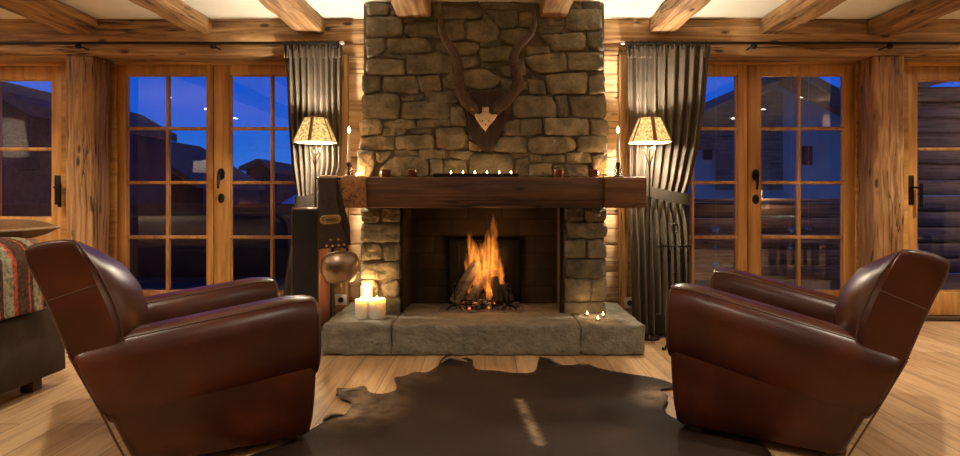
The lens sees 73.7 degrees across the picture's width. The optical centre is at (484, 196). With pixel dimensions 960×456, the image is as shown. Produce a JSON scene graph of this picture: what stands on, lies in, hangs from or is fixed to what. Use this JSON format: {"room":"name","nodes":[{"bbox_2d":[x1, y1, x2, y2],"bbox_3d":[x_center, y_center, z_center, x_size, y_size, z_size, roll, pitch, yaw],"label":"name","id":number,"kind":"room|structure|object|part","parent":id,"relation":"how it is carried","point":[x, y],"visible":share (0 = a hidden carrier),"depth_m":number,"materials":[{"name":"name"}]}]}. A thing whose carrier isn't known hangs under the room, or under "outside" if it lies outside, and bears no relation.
{"room":"living room","nodes":[
{"label":"living room","id":0,"kind":"room"},
{"bbox_2d":[283,40,342,318],"bbox_3d":[-1.304,-0.091,4.805,0.456,2.192,0.234,0,0,0],"label":"curtain","id":1,"kind":"object","parent":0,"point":[313,72],"visible":0.52,"depth_m":4.83,"materials":[{"name":"grey fabric"}]},
{"bbox_2d":[0,19,959,314],"bbox_3d":[0.000,-0.136,5.187,12.608,2.513,0.480,0,0,0],"label":"wall","id":2,"kind":"structure","parent":0,"point":[350,31],"depth_m":4.96,"materials":[{"name":"brown wood"}]},
{"bbox_2d":[0,62,66,241],"bbox_3d":[-4.077,-0.064,5.301,1.345,2.169,0.199,0,0,0],"label":"door","id":3,"kind":"structure","parent":2,"relation":"in","point":[55,72],"depth_m":5.27,"materials":[{"name":"brown wood"}]},
{"bbox_3d":[-3.496,-0.048,5.236,0.088,0.260,0.069,0,0,0],"label":"handle","id":4,"kind":"part","parent":3,"relation":"part of","materials":[{"name":"black metal"}]},
{"bbox_2d":[0,41,344,49],"bbox_3d":[-3.132,-1.153,4.908,4.136,0.063,0.163,0,0,0],"label":"curtain rod","id":5,"kind":"object","parent":2,"relation":"attached to","point":[77,45],"visible":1,"depth_m":4.84,"materials":[{"name":"black metal"}]},
{"bbox_2d":[108,62,294,296],"bbox_3d":[-2.182,-0.070,5.303,1.844,2.181,0.194,0,0,0],"label":"door","id":6,"kind":"structure","parent":2,"relation":"in","point":[219,128],"depth_m":5.27,"materials":[{"name":"brown wood"}]},
{"bbox_3d":[-2.170,-0.093,5.238,0.060,0.286,0.064,0,0,0],"label":"handle","id":7,"kind":"part","parent":6,"relation":"part of","materials":[{"name":"black metal"}]},
{"bbox_2d":[335,294,346,304],"bbox_3d":[-1.152,0.797,4.966,0.160,0.080,0.043,0,0,0],"label":"wall socket","id":8,"kind":"object","parent":2,"relation":"attached to","point":[340,299],"visible":0.59,"depth_m":4.95,"materials":[{"name":"white plastic"}]},
{"bbox_3d":[0.000,-1.293,5.187,12.608,0.199,0.480,0,0,0],"label":"plate","id":9,"kind":"part","parent":2,"relation":"part of","materials":[{"name":"brown wood"}]},
{"bbox_3d":[0.002,-1.148,5.203,12.603,0.100,0.445,0,0,0],"label":"plate","id":10,"kind":"part","parent":2,"relation":"part of","materials":[{"name":"brown wood"}]},
{"bbox_3d":[-0.004,-0.043,4.983,2.235,2.126,0.037,0,0,0],"label":"wall trim","id":11,"kind":"part","parent":2,"relation":"part of","materials":[{"name":"brown wood"}]},
{"bbox_2d":[624,297,631,307],"bbox_3d":[1.121,0.820,4.966,0.080,0.080,0.043,0,0,0],"label":"wall socket","id":12,"kind":"object","parent":2,"relation":"attached to","point":[627,301],"visible":0.67,"depth_m":4.95,"materials":[{"name":"white plastic"}]},
{"bbox_2d":[690,62,859,296],"bbox_3d":[2.190,-0.070,5.303,1.861,2.181,0.194,0,0,0],"label":"door","id":13,"kind":"structure","parent":2,"relation":"in","point":[747,128],"depth_m":5.27,"materials":[{"name":"brown wood"}]},
{"bbox_3d":[2.227,-0.085,5.238,0.060,0.286,0.064,0,0,0],"label":"handle","id":14,"kind":"part","parent":13,"relation":"part of","materials":[{"name":"black metal"}]},
{"bbox_2d":[620,41,959,49],"bbox_3d":[3.111,-1.153,4.908,4.178,0.063,0.163,0,0,0],"label":"curtain rod","id":15,"kind":"object","parent":2,"relation":"attached to","point":[890,45],"visible":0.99,"depth_m":4.84,"materials":[{"name":"black metal"}]},
{"bbox_2d":[903,62,959,320],"bbox_3d":[4.075,-0.064,5.301,1.349,2.169,0.199,0,0,0],"label":"door","id":16,"kind":"structure","parent":2,"relation":"in","point":[946,305],"depth_m":5.27,"materials":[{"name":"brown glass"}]},
{"bbox_3d":[3.524,-0.048,5.236,0.088,0.260,0.069,0,0,0],"label":"handle","id":17,"kind":"part","parent":16,"relation":"part of","materials":[{"name":"black metal"}]},
{"bbox_2d":[0,321,959,455],"bbox_3d":[0.000,1.080,0.910,12.600,0.120,9.020,0,0,0],"label":"floor","id":18,"kind":"structure","parent":0,"point":[920,414],"depth_m":3.22,"materials":[{"name":"brown wood"}]},
{"bbox_2d":[0,238,64,394],"bbox_3d":[-3.497,0.617,2.964,2.422,0.807,1.099,0,0,0],"label":"sofa","id":19,"kind":"object","parent":18,"relation":"on","point":[32,349],"visible":0.52,"depth_m":3.23,"materials":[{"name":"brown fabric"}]},
{"bbox_2d":[0,237,44,320],"bbox_3d":[-2.446,0.389,2.881,0.397,0.374,0.796,0,0,0],"label":"throw blanket","id":20,"kind":"object","parent":19,"relation":"on","point":[20,294],"visible":0.88,"depth_m":3.10,"materials":[{"name":"multicoloured fabric"}]},
{"bbox_2d":[0,219,61,237],"bbox_3d":[-2.661,0.177,3.379,0.661,0.117,0.288,0,0,0],"label":"cushion","id":21,"kind":"object","parent":19,"relation":"on","point":[24,228],"visible":0.8,"depth_m":3.31,"materials":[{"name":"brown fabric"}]},
{"bbox_3d":[-2.661,0.172,3.379,0.661,0.026,0.288,0,0,0],"label":"trim cord","id":22,"kind":"part","parent":21,"relation":"part of","materials":[{"name":"beige fabric"}]},
{"bbox_3d":[-3.524,0.410,3.307,2.368,0.394,0.304,0,0,0],"label":"backrest","id":23,"kind":"part","parent":19,"relation":"part of","materials":[{"name":"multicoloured fabric"}]},
{"bbox_2d":[66,55,110,254],"bbox_3d":[-3.152,-0.044,5.084,0.238,2.126,0.248,0,0,0],"label":"timber post","id":24,"kind":"object","parent":18,"relation":"on","point":[87,77],"visible":0.7,"depth_m":4.97,"materials":[{"name":"brown wood"}]},
{"bbox_2d":[24,239,320,455],"bbox_3d":[-1.345,0.577,2.786,1.010,0.861,0.966,0,0,-31],"label":"chair","id":25,"kind":"object","parent":18,"relation":"on","point":[196,371],"visible":1,"depth_m":2.40,"materials":[{"name":"brown leather"}]},
{"bbox_3d":[-1.611,0.380,2.627,0.390,0.457,0.904,0,0,-31],"label":"backrest","id":26,"kind":"part","parent":25,"relation":"part of","materials":[{"name":"brown leather"}]},
{"bbox_3d":[-1.352,0.751,2.243,0.196,0.440,0.008,0,0,-31],"label":"nail trim","id":27,"kind":"part","parent":25,"relation":"part of","materials":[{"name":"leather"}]},
{"bbox_3d":[-1.106,0.619,2.511,0.884,0.404,0.248,0,0,-31],"label":"arm","id":28,"kind":"part","parent":25,"relation":"part of","materials":[{"name":"brown leather"}]},
{"bbox_3d":[-1.476,0.619,3.126,0.884,0.404,0.248,0,0,-31],"label":"arm","id":29,"kind":"part","parent":25,"relation":"part of","materials":[{"name":"brown leather"}]},
{"bbox_2d":[292,207,329,344],"bbox_3d":[-1.209,0.547,4.459,0.188,0.946,0.322,0,0,0],"label":"loudspeaker","id":30,"kind":"object","parent":18,"relation":"on","point":[307,278],"visible":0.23,"depth_m":4.30,"materials":[{"name":"brown wood"}]},
{"bbox_2d":[292,209,317,302],"bbox_3d":[-1.209,0.532,4.305,0.172,0.896,0.014,0,0,0],"label":"grille","id":31,"kind":"object","parent":30,"relation":"attached to","point":[304,221],"depth_m":4.30,"materials":[{"name":"black metal"}]},
{"bbox_2d":[292,116,337,206],"bbox_3d":[-1.218,0.223,4.596,0.289,1.591,0.338,0,0,0],"label":"floor lamp","id":32,"kind":"object","parent":18,"relation":"on","point":[316,130],"visible":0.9,"depth_m":4.52,"materials":[{"name":"beige fabric"}]},
{"bbox_3d":[-1.218,-0.480,4.600,0.278,0.177,0.321,0,0,0],"label":"lamp shade","id":33,"kind":"part","parent":32,"relation":"part of","materials":[{"name":"beige fabric"}]},
{"bbox_2d":[321,299,644,355],"bbox_3d":[-0.010,0.880,4.526,2.091,0.290,0.872,0,0,0],"label":"stone hearth","id":34,"kind":"object","parent":18,"relation":"on","point":[421,329],"depth_m":4.11,"materials":[{"name":"grey stone"}]},
{"bbox_2d":[355,296,367,318],"bbox_3d":[-0.836,0.746,4.330,0.084,0.147,0.084,0,0,0],"label":"pillar candle","id":35,"kind":"object","parent":34,"relation":"on","point":[361,304],"visible":1,"depth_m":4.30,"materials":[{"name":"wax"}]},
{"bbox_2d":[361,283,371,298],"bbox_3d":[-0.826,0.709,4.460,0.082,0.221,0.082,0,0,0],"label":"pillar candle","id":36,"kind":"object","parent":34,"relation":"on","point":[366,290],"visible":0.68,"depth_m":4.42,"materials":[{"name":"wax"}]},
{"bbox_2d":[368,297,385,318],"bbox_3d":[-0.734,0.746,4.350,0.116,0.148,0.116,0,0,0],"label":"pillar candle","id":37,"kind":"object","parent":34,"relation":"on","point":[376,305],"visible":1,"depth_m":4.30,"materials":[{"name":"wax"}]},
{"bbox_2d":[447,282,462,310],"bbox_3d":[-0.218,0.715,4.686,0.119,0.202,0.200,0,0,0],"label":"andiron","id":38,"kind":"object","parent":34,"relation":"on","point":[454,295],"visible":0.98,"depth_m":4.61,"materials":[{"name":"black metal"}]},
{"bbox_2d":[439,305,524,311],"bbox_3d":[-0.022,0.802,4.710,0.620,0.036,0.300,0,0,0],"label":"ash","id":39,"kind":"object","parent":34,"relation":"on","point":[443,308],"visible":0.49,"depth_m":4.61},
{"bbox_2d":[453,298,519,309],"bbox_3d":[0.011,0.788,4.719,0.491,0.084,0.302,0,0,0],"label":"embers","id":40,"kind":"object","parent":39,"relation":"on","point":[477,306],"visible":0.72,"depth_m":4.63,"materials":[{"name":"brown wood"}]},
{"bbox_2d":[450,259,481,304],"bbox_3d":[-0.141,0.624,4.701,0.261,0.325,0.068,0,0,-36],"label":"log","id":41,"kind":"object","parent":40,"relation":"on","point":[468,277],"visible":0.97,"depth_m":4.68,"materials":[{"name":"brown wood"}]},
{"bbox_2d":[462,293,493,301],"bbox_3d":[0.000,0.757,4.771,0.346,0.088,0.069,0,0,0],"label":"log","id":42,"kind":"object","parent":40,"relation":"on","point":[482,295],"visible":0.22,"depth_m":4.75,"materials":[{"name":"brown wood"}]},
{"bbox_2d":[466,268,491,302],"bbox_3d":[-0.044,0.658,4.731,0.220,0.253,0.060,0,0,-34],"label":"log","id":43,"kind":"object","parent":40,"relation":"on","point":[482,280],"visible":0.95,"depth_m":4.71,"materials":[{"name":"brown wood"}]},
{"bbox_2d":[489,276,503,303],"bbox_3d":[0.083,0.682,4.690,0.054,0.199,0.116,0,0,-36],"label":"log","id":44,"kind":"object","parent":40,"relation":"on","point":[494,281],"visible":0.96,"depth_m":4.67,"materials":[{"name":"brown wood"}]},
{"bbox_2d":[483,260,513,303],"bbox_3d":[0.099,0.636,4.779,0.259,0.325,0.072,0,0,39],"label":"log","id":45,"kind":"object","parent":40,"relation":"on","point":[490,264],"visible":0.67,"depth_m":4.77,"materials":[{"name":"brown wood"}]},
{"bbox_3d":[-0.022,0.776,4.615,0.310,0.082,0.008,0,0,0],"label":"fire grate","id":46,"kind":"part","parent":34,"relation":"part of","materials":[{"name":"black metal"}]},
{"bbox_2d":[357,1,609,314],"bbox_3d":[-0.012,-0.278,4.722,1.782,2.227,0.496,0,0,0],"label":"stone fireplace","id":47,"kind":"object","parent":34,"relation":"on","point":[414,117],"visible":0.84,"depth_m":4.51,"materials":[{"name":"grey stone"}]},
{"bbox_3d":[-0.591,0.447,4.543,0.022,0.744,0.035,0,0,0],"label":"opening frame","id":48,"kind":"part","parent":47,"relation":"part of","materials":[{"name":"black metal"}]},
{"bbox_2d":[438,7,536,151],"bbox_3d":[0.016,-0.796,4.375,0.665,0.962,0.222,0,0,0],"label":"trophy","id":49,"kind":"object","parent":47,"relation":"attached to","point":[485,109],"visible":1,"depth_m":4.33,"materials":[{"name":"brown wood"}]},
{"bbox_2d":[338,177,646,207],"bbox_3d":[0.045,-0.030,4.376,2.061,0.214,0.256,0,0,0],"label":"wooden mantel","id":50,"kind":"object","parent":47,"relation":"attached to","point":[356,192],"visible":0.98,"depth_m":4.27,"materials":[{"name":"brown wood"}]},
{"bbox_2d":[316,175,358,286],"bbox_3d":[-0.970,0.225,4.220,0.283,0.736,0.184,0,0,0],"label":"bell","id":51,"kind":"object","parent":50,"relation":"hanging from","point":[339,267],"visible":1,"depth_m":4.18,"materials":[{"name":"brown metal"}]},
{"bbox_3d":[-1.008,0.147,4.173,0.139,0.062,0.009,0,0,0],"label":"name plate","id":52,"kind":"part","parent":51,"relation":"part of","materials":[{"name":"gold metal"}]},
{"bbox_2d":[343,127,354,176],"bbox_3d":[-0.926,-0.309,4.360,0.076,0.348,0.074,0,0,0],"label":"candlestick","id":53,"kind":"object","parent":50,"relation":"on","point":[348,164],"visible":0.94,"depth_m":4.35,"materials":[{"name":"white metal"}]},
{"bbox_3d":[-0.926,-0.186,4.360,0.076,0.102,0.074,0,0,0],"label":"stem","id":54,"kind":"part","parent":53,"relation":"part of","materials":[{"name":"brown metal"}]},
{"bbox_2d":[347,133,350,161],"bbox_3d":[-0.926,-0.335,4.360,0.021,0.203,0.020,0,0,0],"label":"candle","id":55,"kind":"object","parent":53,"relation":"on","point":[348,155],"depth_m":4.35,"materials":[{"name":"white wax"}]},
{"bbox_2d":[381,169,390,176],"bbox_3d":[-0.676,-0.162,4.370,0.072,0.051,0.071,0,0,0],"label":"votive holder","id":56,"kind":"object","parent":50,"relation":"on","point":[384,172],"visible":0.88,"depth_m":4.34,"materials":[{"name":"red glass"}]},
{"bbox_2d":[407,169,416,176],"bbox_3d":[-0.498,-0.162,4.370,0.072,0.051,0.071,0,0,0],"label":"votive holder","id":57,"kind":"object","parent":50,"relation":"on","point":[410,172],"visible":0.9,"depth_m":4.34,"materials":[{"name":"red glass"}]},
{"bbox_2d":[433,173,518,176],"bbox_3d":[-0.061,-0.147,4.360,0.578,0.024,0.076,0,0,0],"label":"tray","id":58,"kind":"object","parent":50,"relation":"on","point":[434,174],"visible":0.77,"depth_m":4.32,"materials":[{"name":"black metal"}]},
{"bbox_2d":[553,169,563,176],"bbox_3d":[0.502,-0.162,4.370,0.072,0.051,0.071,0,0,0],"label":"votive holder","id":59,"kind":"object","parent":50,"relation":"on","point":[557,172],"visible":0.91,"depth_m":4.34,"materials":[{"name":"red glass"}]},
{"bbox_2d":[588,169,598,176],"bbox_3d":[0.741,-0.162,4.370,0.072,0.051,0.071,0,0,0],"label":"votive holder","id":60,"kind":"object","parent":50,"relation":"on","point":[592,172],"visible":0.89,"depth_m":4.34,"materials":[{"name":"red glass"}]},
{"bbox_2d":[612,127,623,176],"bbox_3d":[0.906,-0.309,4.360,0.076,0.348,0.074,0,0,0],"label":"candlestick","id":61,"kind":"object","parent":50,"relation":"on","point":[617,165],"visible":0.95,"depth_m":4.35,"materials":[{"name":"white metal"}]},
{"bbox_3d":[0.906,-0.186,4.360,0.076,0.102,0.074,0,0,0],"label":"stem","id":62,"kind":"part","parent":61,"relation":"part of","materials":[{"name":"brown metal"}]},
{"bbox_2d":[616,133,619,161],"bbox_3d":[0.906,-0.335,4.360,0.021,0.203,0.020,0,0,0],"label":"candle","id":63,"kind":"object","parent":61,"relation":"on","point":[617,155],"depth_m":4.35,"materials":[{"name":"white wax"}]},
{"bbox_3d":[0.541,0.447,4.543,0.022,0.744,0.035,0,0,0],"label":"opening frame","id":64,"kind":"part","parent":47,"relation":"part of","materials":[{"name":"black metal"}]},
{"bbox_2d":[501,282,516,310],"bbox_3d":[0.173,0.715,4.686,0.119,0.202,0.200,0,0,0],"label":"andiron","id":65,"kind":"object","parent":34,"relation":"on","point":[508,295],"visible":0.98,"depth_m":4.61,"materials":[{"name":"black metal"}]},
{"bbox_2d":[250,355,771,455],"bbox_3d":[0.166,0.995,2.812,2.002,0.042,2.336,0,0,13],"label":"cowhide rug","id":66,"kind":"object","parent":18,"relation":"on","point":[454,408],"visible":0.97,"depth_m":2.88,"materials":[{"name":"brown fur"}]},
{"bbox_2d":[627,116,672,340],"bbox_3d":[1.182,0.223,4.596,0.289,1.591,0.338,0,0,0],"label":"floor lamp","id":67,"kind":"object","parent":18,"relation":"on","point":[648,130],"visible":0.99,"depth_m":4.53,"materials":[{"name":"beige fabric"}]},
{"bbox_3d":[1.182,-0.480,4.600,0.278,0.177,0.321,0,0,0],"label":"lamp shade","id":68,"kind":"part","parent":67,"relation":"part of","materials":[{"name":"beige fabric"}]},
{"bbox_2d":[627,40,710,335],"bbox_3d":[1.397,-0.091,4.761,0.649,2.192,0.326,0,0,0],"label":"curtain","id":69,"kind":"object","parent":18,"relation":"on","point":[668,82],"visible":0.84,"depth_m":4.82,"materials":[{"name":"grey fabric"}]},
{"bbox_2d":[657,223,691,350],"bbox_3d":[1.309,0.600,4.384,0.271,0.844,0.288,0,0,0],"label":"stand","id":70,"kind":"object","parent":18,"relation":"on","point":[658,245],"visible":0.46,"depth_m":4.36,"materials":[{"name":"black metal"}]},
{"bbox_2d":[655,244,665,335],"bbox_3d":[1.202,0.630,4.350,0.091,0.620,0.037,0,0,0],"label":"shovel","id":71,"kind":"object","parent":70,"relation":"hanging from","point":[660,329],"visible":0.9,"depth_m":4.34,"materials":[{"name":"black metal"}]},
{"bbox_3d":[1.202,0.865,4.350,0.091,0.150,0.037,0,0,0],"label":"blade","id":72,"kind":"part","parent":71,"relation":"part of","materials":[{"name":"black metal"}]},
{"bbox_3d":[1.202,0.560,4.348,0.030,0.479,0.018,0,0,-23],"label":"handle","id":73,"kind":"part","parent":71,"relation":"part of","materials":[{"name":"black metal"}]},
{"bbox_2d":[668,244,671,288],"bbox_3d":[1.264,0.630,4.348,0.048,0.619,0.020,0,0,0],"label":"poker","id":74,"kind":"object","parent":70,"relation":"hanging from","point":[669,244],"visible":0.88,"depth_m":4.34,"materials":[{"name":"black metal"}]},
{"bbox_3d":[1.294,0.211,4.360,0.054,0.066,0.010,0,0,0],"label":"ring handle","id":75,"kind":"part","parent":70,"relation":"part of","materials":[{"name":"black metal"}]},
{"bbox_3d":[1.294,0.609,4.360,0.024,0.701,0.023,0,0,0],"label":"post","id":76,"kind":"part","parent":70,"relation":"part of","materials":[{"name":"black metal"}]},
{"bbox_2d":[679,244,682,282],"bbox_3d":[1.332,0.631,4.348,0.072,0.622,0.020,0,0,0],"label":"tongs","id":77,"kind":"object","parent":70,"relation":"hanging from","point":[681,253],"visible":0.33,"depth_m":4.34,"materials":[{"name":"black metal"}]},
{"bbox_2d":[686,244,689,283],"bbox_3d":[1.378,0.620,4.348,0.054,0.600,0.053,0,0,0],"label":"brush","id":78,"kind":"object","parent":70,"relation":"hanging from","point":[688,253],"visible":0.22,"depth_m":4.34,"materials":[{"name":"black metal"}]},
{"bbox_2d":[665,249,950,455],"bbox_3d":[1.459,0.599,2.886,1.010,0.818,0.966,0,0,34],"label":"chair","id":79,"kind":"object","parent":18,"relation":"on","point":[752,355],"visible":1,"depth_m":2.52,"materials":[{"name":"brown leather"}]},
{"bbox_3d":[1.607,0.613,3.219,0.884,0.455,0.248,0,0,34],"label":"arm","id":80,"kind":"part","parent":79,"relation":"part of","materials":[{"name":"brown leather"}]},
{"bbox_3d":[1.206,0.613,2.623,0.884,0.455,0.248,0,0,34],"label":"arm","id":81,"kind":"part","parent":79,"relation":"part of","materials":[{"name":"brown leather"}]},
{"bbox_3d":[1.438,0.773,2.343,0.196,0.398,0.008,0,0,34],"label":"nail trim","id":82,"kind":"part","parent":79,"relation":"part of","materials":[{"name":"leather"}]},
{"bbox_3d":[1.716,0.412,2.712,0.390,0.436,0.904,0,0,34],"label":"backrest","id":83,"kind":"part","parent":79,"relation":"part of","materials":[{"name":"brown leather"}]},
{"bbox_2d":[858,56,903,267],"bbox_3d":[3.144,-0.044,5.083,0.250,2.135,0.249,0,0,0],"label":"timber post","id":84,"kind":"object","parent":18,"relation":"on","point":[881,91],"visible":0.73,"depth_m":4.97,"materials":[{"name":"brown wood"}]},
{"bbox_2d":[0,0,959,18],"bbox_3d":[0.000,-1.440,0.875,12.800,0.120,9.150,0,0,0],"label":"ceiling","id":85,"kind":"structure","parent":0,"point":[98,9],"depth_m":4.68,"materials":[{"name":"beige paint"}]},
{"bbox_2d":[0,0,97,33],"bbox_3d":[-3.132,-1.324,0.685,0.293,0.149,8.581,0,0,0],"label":"ceiling beam","id":86,"kind":"structure","parent":85,"relation":"attached to","point":[56,15],"depth_m":4.55,"materials":[{"name":"brown wood"}]},
{"bbox_2d":[129,0,210,33],"bbox_3d":[-2.204,-1.323,0.686,0.202,0.146,8.574,0,0,0],"label":"ceiling beam","id":87,"kind":"structure","parent":85,"relation":"attached to","point":[176,12],"depth_m":4.53,"materials":[{"name":"brown wood"}]},
{"bbox_2d":[258,0,324,32],"bbox_3d":[-1.359,-1.323,0.685,0.236,0.144,8.585,0,0,0],"label":"ceiling beam","id":88,"kind":"structure","parent":85,"relation":"attached to","point":[298,15],"depth_m":4.50,"materials":[{"name":"brown wood"}]},
{"bbox_2d":[391,0,431,16],"bbox_3d":[-0.491,-1.323,0.446,0.256,0.145,8.110,0,0,0],"label":"ceiling beam","id":89,"kind":"structure","parent":85,"relation":"attached to","point":[403,8],"depth_m":4.28,"materials":[{"name":"brown wood"}]},
{"bbox_2d":[539,0,573,16],"bbox_3d":[0.476,-1.324,0.451,0.233,0.144,8.106,0,0,0],"label":"ceiling beam","id":90,"kind":"structure","parent":85,"relation":"attached to","point":[547,8],"depth_m":4.31,"materials":[{"name":"brown wood"}]},
{"bbox_2d":[649,0,710,33],"bbox_3d":[1.365,-1.321,0.692,0.220,0.146,8.576,0,0,0],"label":"ceiling beam","id":91,"kind":"structure","parent":85,"relation":"attached to","point":[671,15],"depth_m":4.49,"materials":[{"name":"brown wood"}]},
{"bbox_2d":[760,0,846,33],"bbox_3d":[2.232,-1.324,0.686,0.251,0.144,8.576,0,0,0],"label":"ceiling beam","id":92,"kind":"structure","parent":85,"relation":"attached to","point":[791,14],"depth_m":4.51,"materials":[{"name":"brown wood"}]},
{"bbox_2d":[868,0,959,34],"bbox_3d":[3.091,-1.322,0.688,0.262,0.148,8.578,0,0,0],"label":"ceiling beam","id":93,"kind":"structure","parent":85,"relation":"attached to","point":[909,16],"depth_m":4.57,"materials":[{"name":"brown wood"}]},
{"label":"outside","id":94,"kind":"structure","parent":0,"visible":0},
{"bbox_3d":[0.000,4.320,64.500,120.000,0.200,111.000,0,0,0],"label":"snow ground","id":95,"kind":"structure","parent":94,"visible":0},
{"bbox_2d":[2,81,176,203],"bbox_3d":[-12.600,0.672,18.700,3.750,7.095,7.200,0,0,0],"label":"chalet","id":96,"kind":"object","parent":95,"relation":"on","point":[26,111],"visible":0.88,"depth_m":16.00,"materials":[{"name":"brown wood"}]},
{"bbox_3d":[-11.375,-1.050,15.947,0.450,0.700,0.015,0,0,0],"label":"pane","id":97,"kind":"part","parent":96,"relation":"part of","materials":[{"name":"clear glass"}]},
{"bbox_2d":[171,141,264,203],"bbox_3d":[-13.069,0.916,26.700,5.288,6.608,7.200,0,0,0],"label":"chalet","id":98,"kind":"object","parent":95,"relation":"on","point":[188,162],"visible":0.02,"depth_m":25.45,"materials":[{"name":"brown wood"}]},
{"bbox_2d":[239,158,296,203],"bbox_3d":[-14.667,0.869,45.700,2.297,6.701,9.200,0,0,0],"label":"chalet","id":99,"kind":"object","parent":95,"relation":"on","point":[258,169],"visible":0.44,"depth_m":42.00,"materials":[{"name":"brown wood"}]},
{"bbox_2d":[687,77,839,202],"bbox_3d":[6.750,0.649,18.200,4.547,7.142,8.200,0,0,0],"label":"chalet","id":100,"kind":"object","parent":95,"relation":"on","point":[714,161],"visible":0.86,"depth_m":15.00,"materials":[{"name":"grey wood"}]},
{"bbox_3d":[5.215,-1.102,14.947,0.164,0.422,0.015,0,0,0],"label":"pane","id":101,"kind":"part","parent":100,"relation":"part of","materials":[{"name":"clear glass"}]},
{"bbox_3d":[7.547,-0.973,14.947,0.188,0.398,0.015,0,0,0],"label":"pane","id":102,"kind":"part","parent":100,"relation":"part of","materials":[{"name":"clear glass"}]},
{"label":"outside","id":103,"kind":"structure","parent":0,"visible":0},
{"bbox_2d":[135,274,959,289],"bbox_3d":[0.000,1.140,7.225,18.000,0.120,3.550,0,0,0],"label":"terrace","id":104,"kind":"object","parent":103,"point":[952,282],"depth_m":7.99,"materials":[{"name":"brown wood"}]},
{"bbox_2d":[2,204,294,276],"bbox_3d":[-3.900,0.585,8.675,10.200,0.990,0.150,0,0,0],"label":"balcony railing","id":105,"kind":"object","parent":104,"relation":"on","point":[251,257],"depth_m":8.60,"materials":[{"name":"brown wood"}]},
{"bbox_2d":[686,199,839,279],"bbox_3d":[3.475,0.545,8.220,3.050,1.051,0.100,0,0,0],"label":"balcony railing","id":106,"kind":"object","parent":104,"relation":"on","point":[820,258],"visible":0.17,"depth_m":8.20,"materials":[{"name":"brown wood"}]},
{"bbox_3d":[3.475,0.043,8.220,3.050,0.045,0.100,0,0,0],"label":"rail","id":107,"kind":"part","parent":106,"relation":"part of","materials":[{"name":"brown wood"}]},
{"bbox_2d":[830,82,959,272],"bbox_3d":[7.977,-0.797,9.300,4.845,3.765,2.000,0,0,0],"label":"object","id":108,"kind":"object","parent":104,"relation":"on","point":[938,108],"visible":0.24,"depth_m":9.00,"materials":[{"name":"brown wood"}]},
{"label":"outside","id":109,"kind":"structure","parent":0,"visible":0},
{"bbox_3d":[0.000,-1.340,5.900,18.000,0.120,0.800,0,0,0],"label":"roof eave","id":110,"kind":"object","parent":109,"visible":0},
{"bbox_2d":[712,226,719,233],"bbox_3d":[2.075,-0.474,5.750,0.071,1.612,0.071,0,0,0],"label":"bauble","id":111,"kind":"object","parent":110,"relation":"hanging from","point":[715,229],"visible":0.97,"depth_m":5.72,"materials":[{"name":"blue glass"}]},
{"bbox_3d":[2.075,0.414,5.754,0.066,0.145,0.009,0,0,0],"label":"star","id":112,"kind":"object","parent":111,"relation":"hanging from","visible":0},
{"bbox_2d":[712,262,719,268],"bbox_3d":[2.075,0.572,5.750,0.067,0.164,0.067,0,0,0],"label":"bauble","id":113,"kind":"object","parent":112,"relation":"hanging from","point":[715,265],"visible":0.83,"depth_m":5.73,"materials":[{"name":"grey glass"}]},
{"bbox_2d":[787,226,794,233],"bbox_3d":[2.749,-0.476,5.750,0.064,1.609,0.064,0,0,0],"label":"bauble","id":114,"kind":"object","parent":110,"relation":"hanging from","point":[790,229],"visible":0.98,"depth_m":5.73,"materials":[{"name":"blue glass"}]},
{"bbox_2d":[805,77,811,231],"bbox_3d":[2.906,-0.482,5.750,0.057,1.596,0.057,0,0,0],"label":"bauble","id":115,"kind":"object","parent":110,"relation":"hanging from","point":[808,228],"visible":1,"depth_m":5.75,"materials":[{"name":"blue glass"}]},
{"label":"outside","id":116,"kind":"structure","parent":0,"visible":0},
{"bbox_2d":[281,194,296,203],"bbox_3d":[-21.000,0.000,42.000,38.000,6.040,20.000,0,0,0],"label":"snow slope","id":117,"kind":"structure","parent":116,"point":[291,200],"depth_m":43.58,"materials":[{"name":"snow"}]}
]}

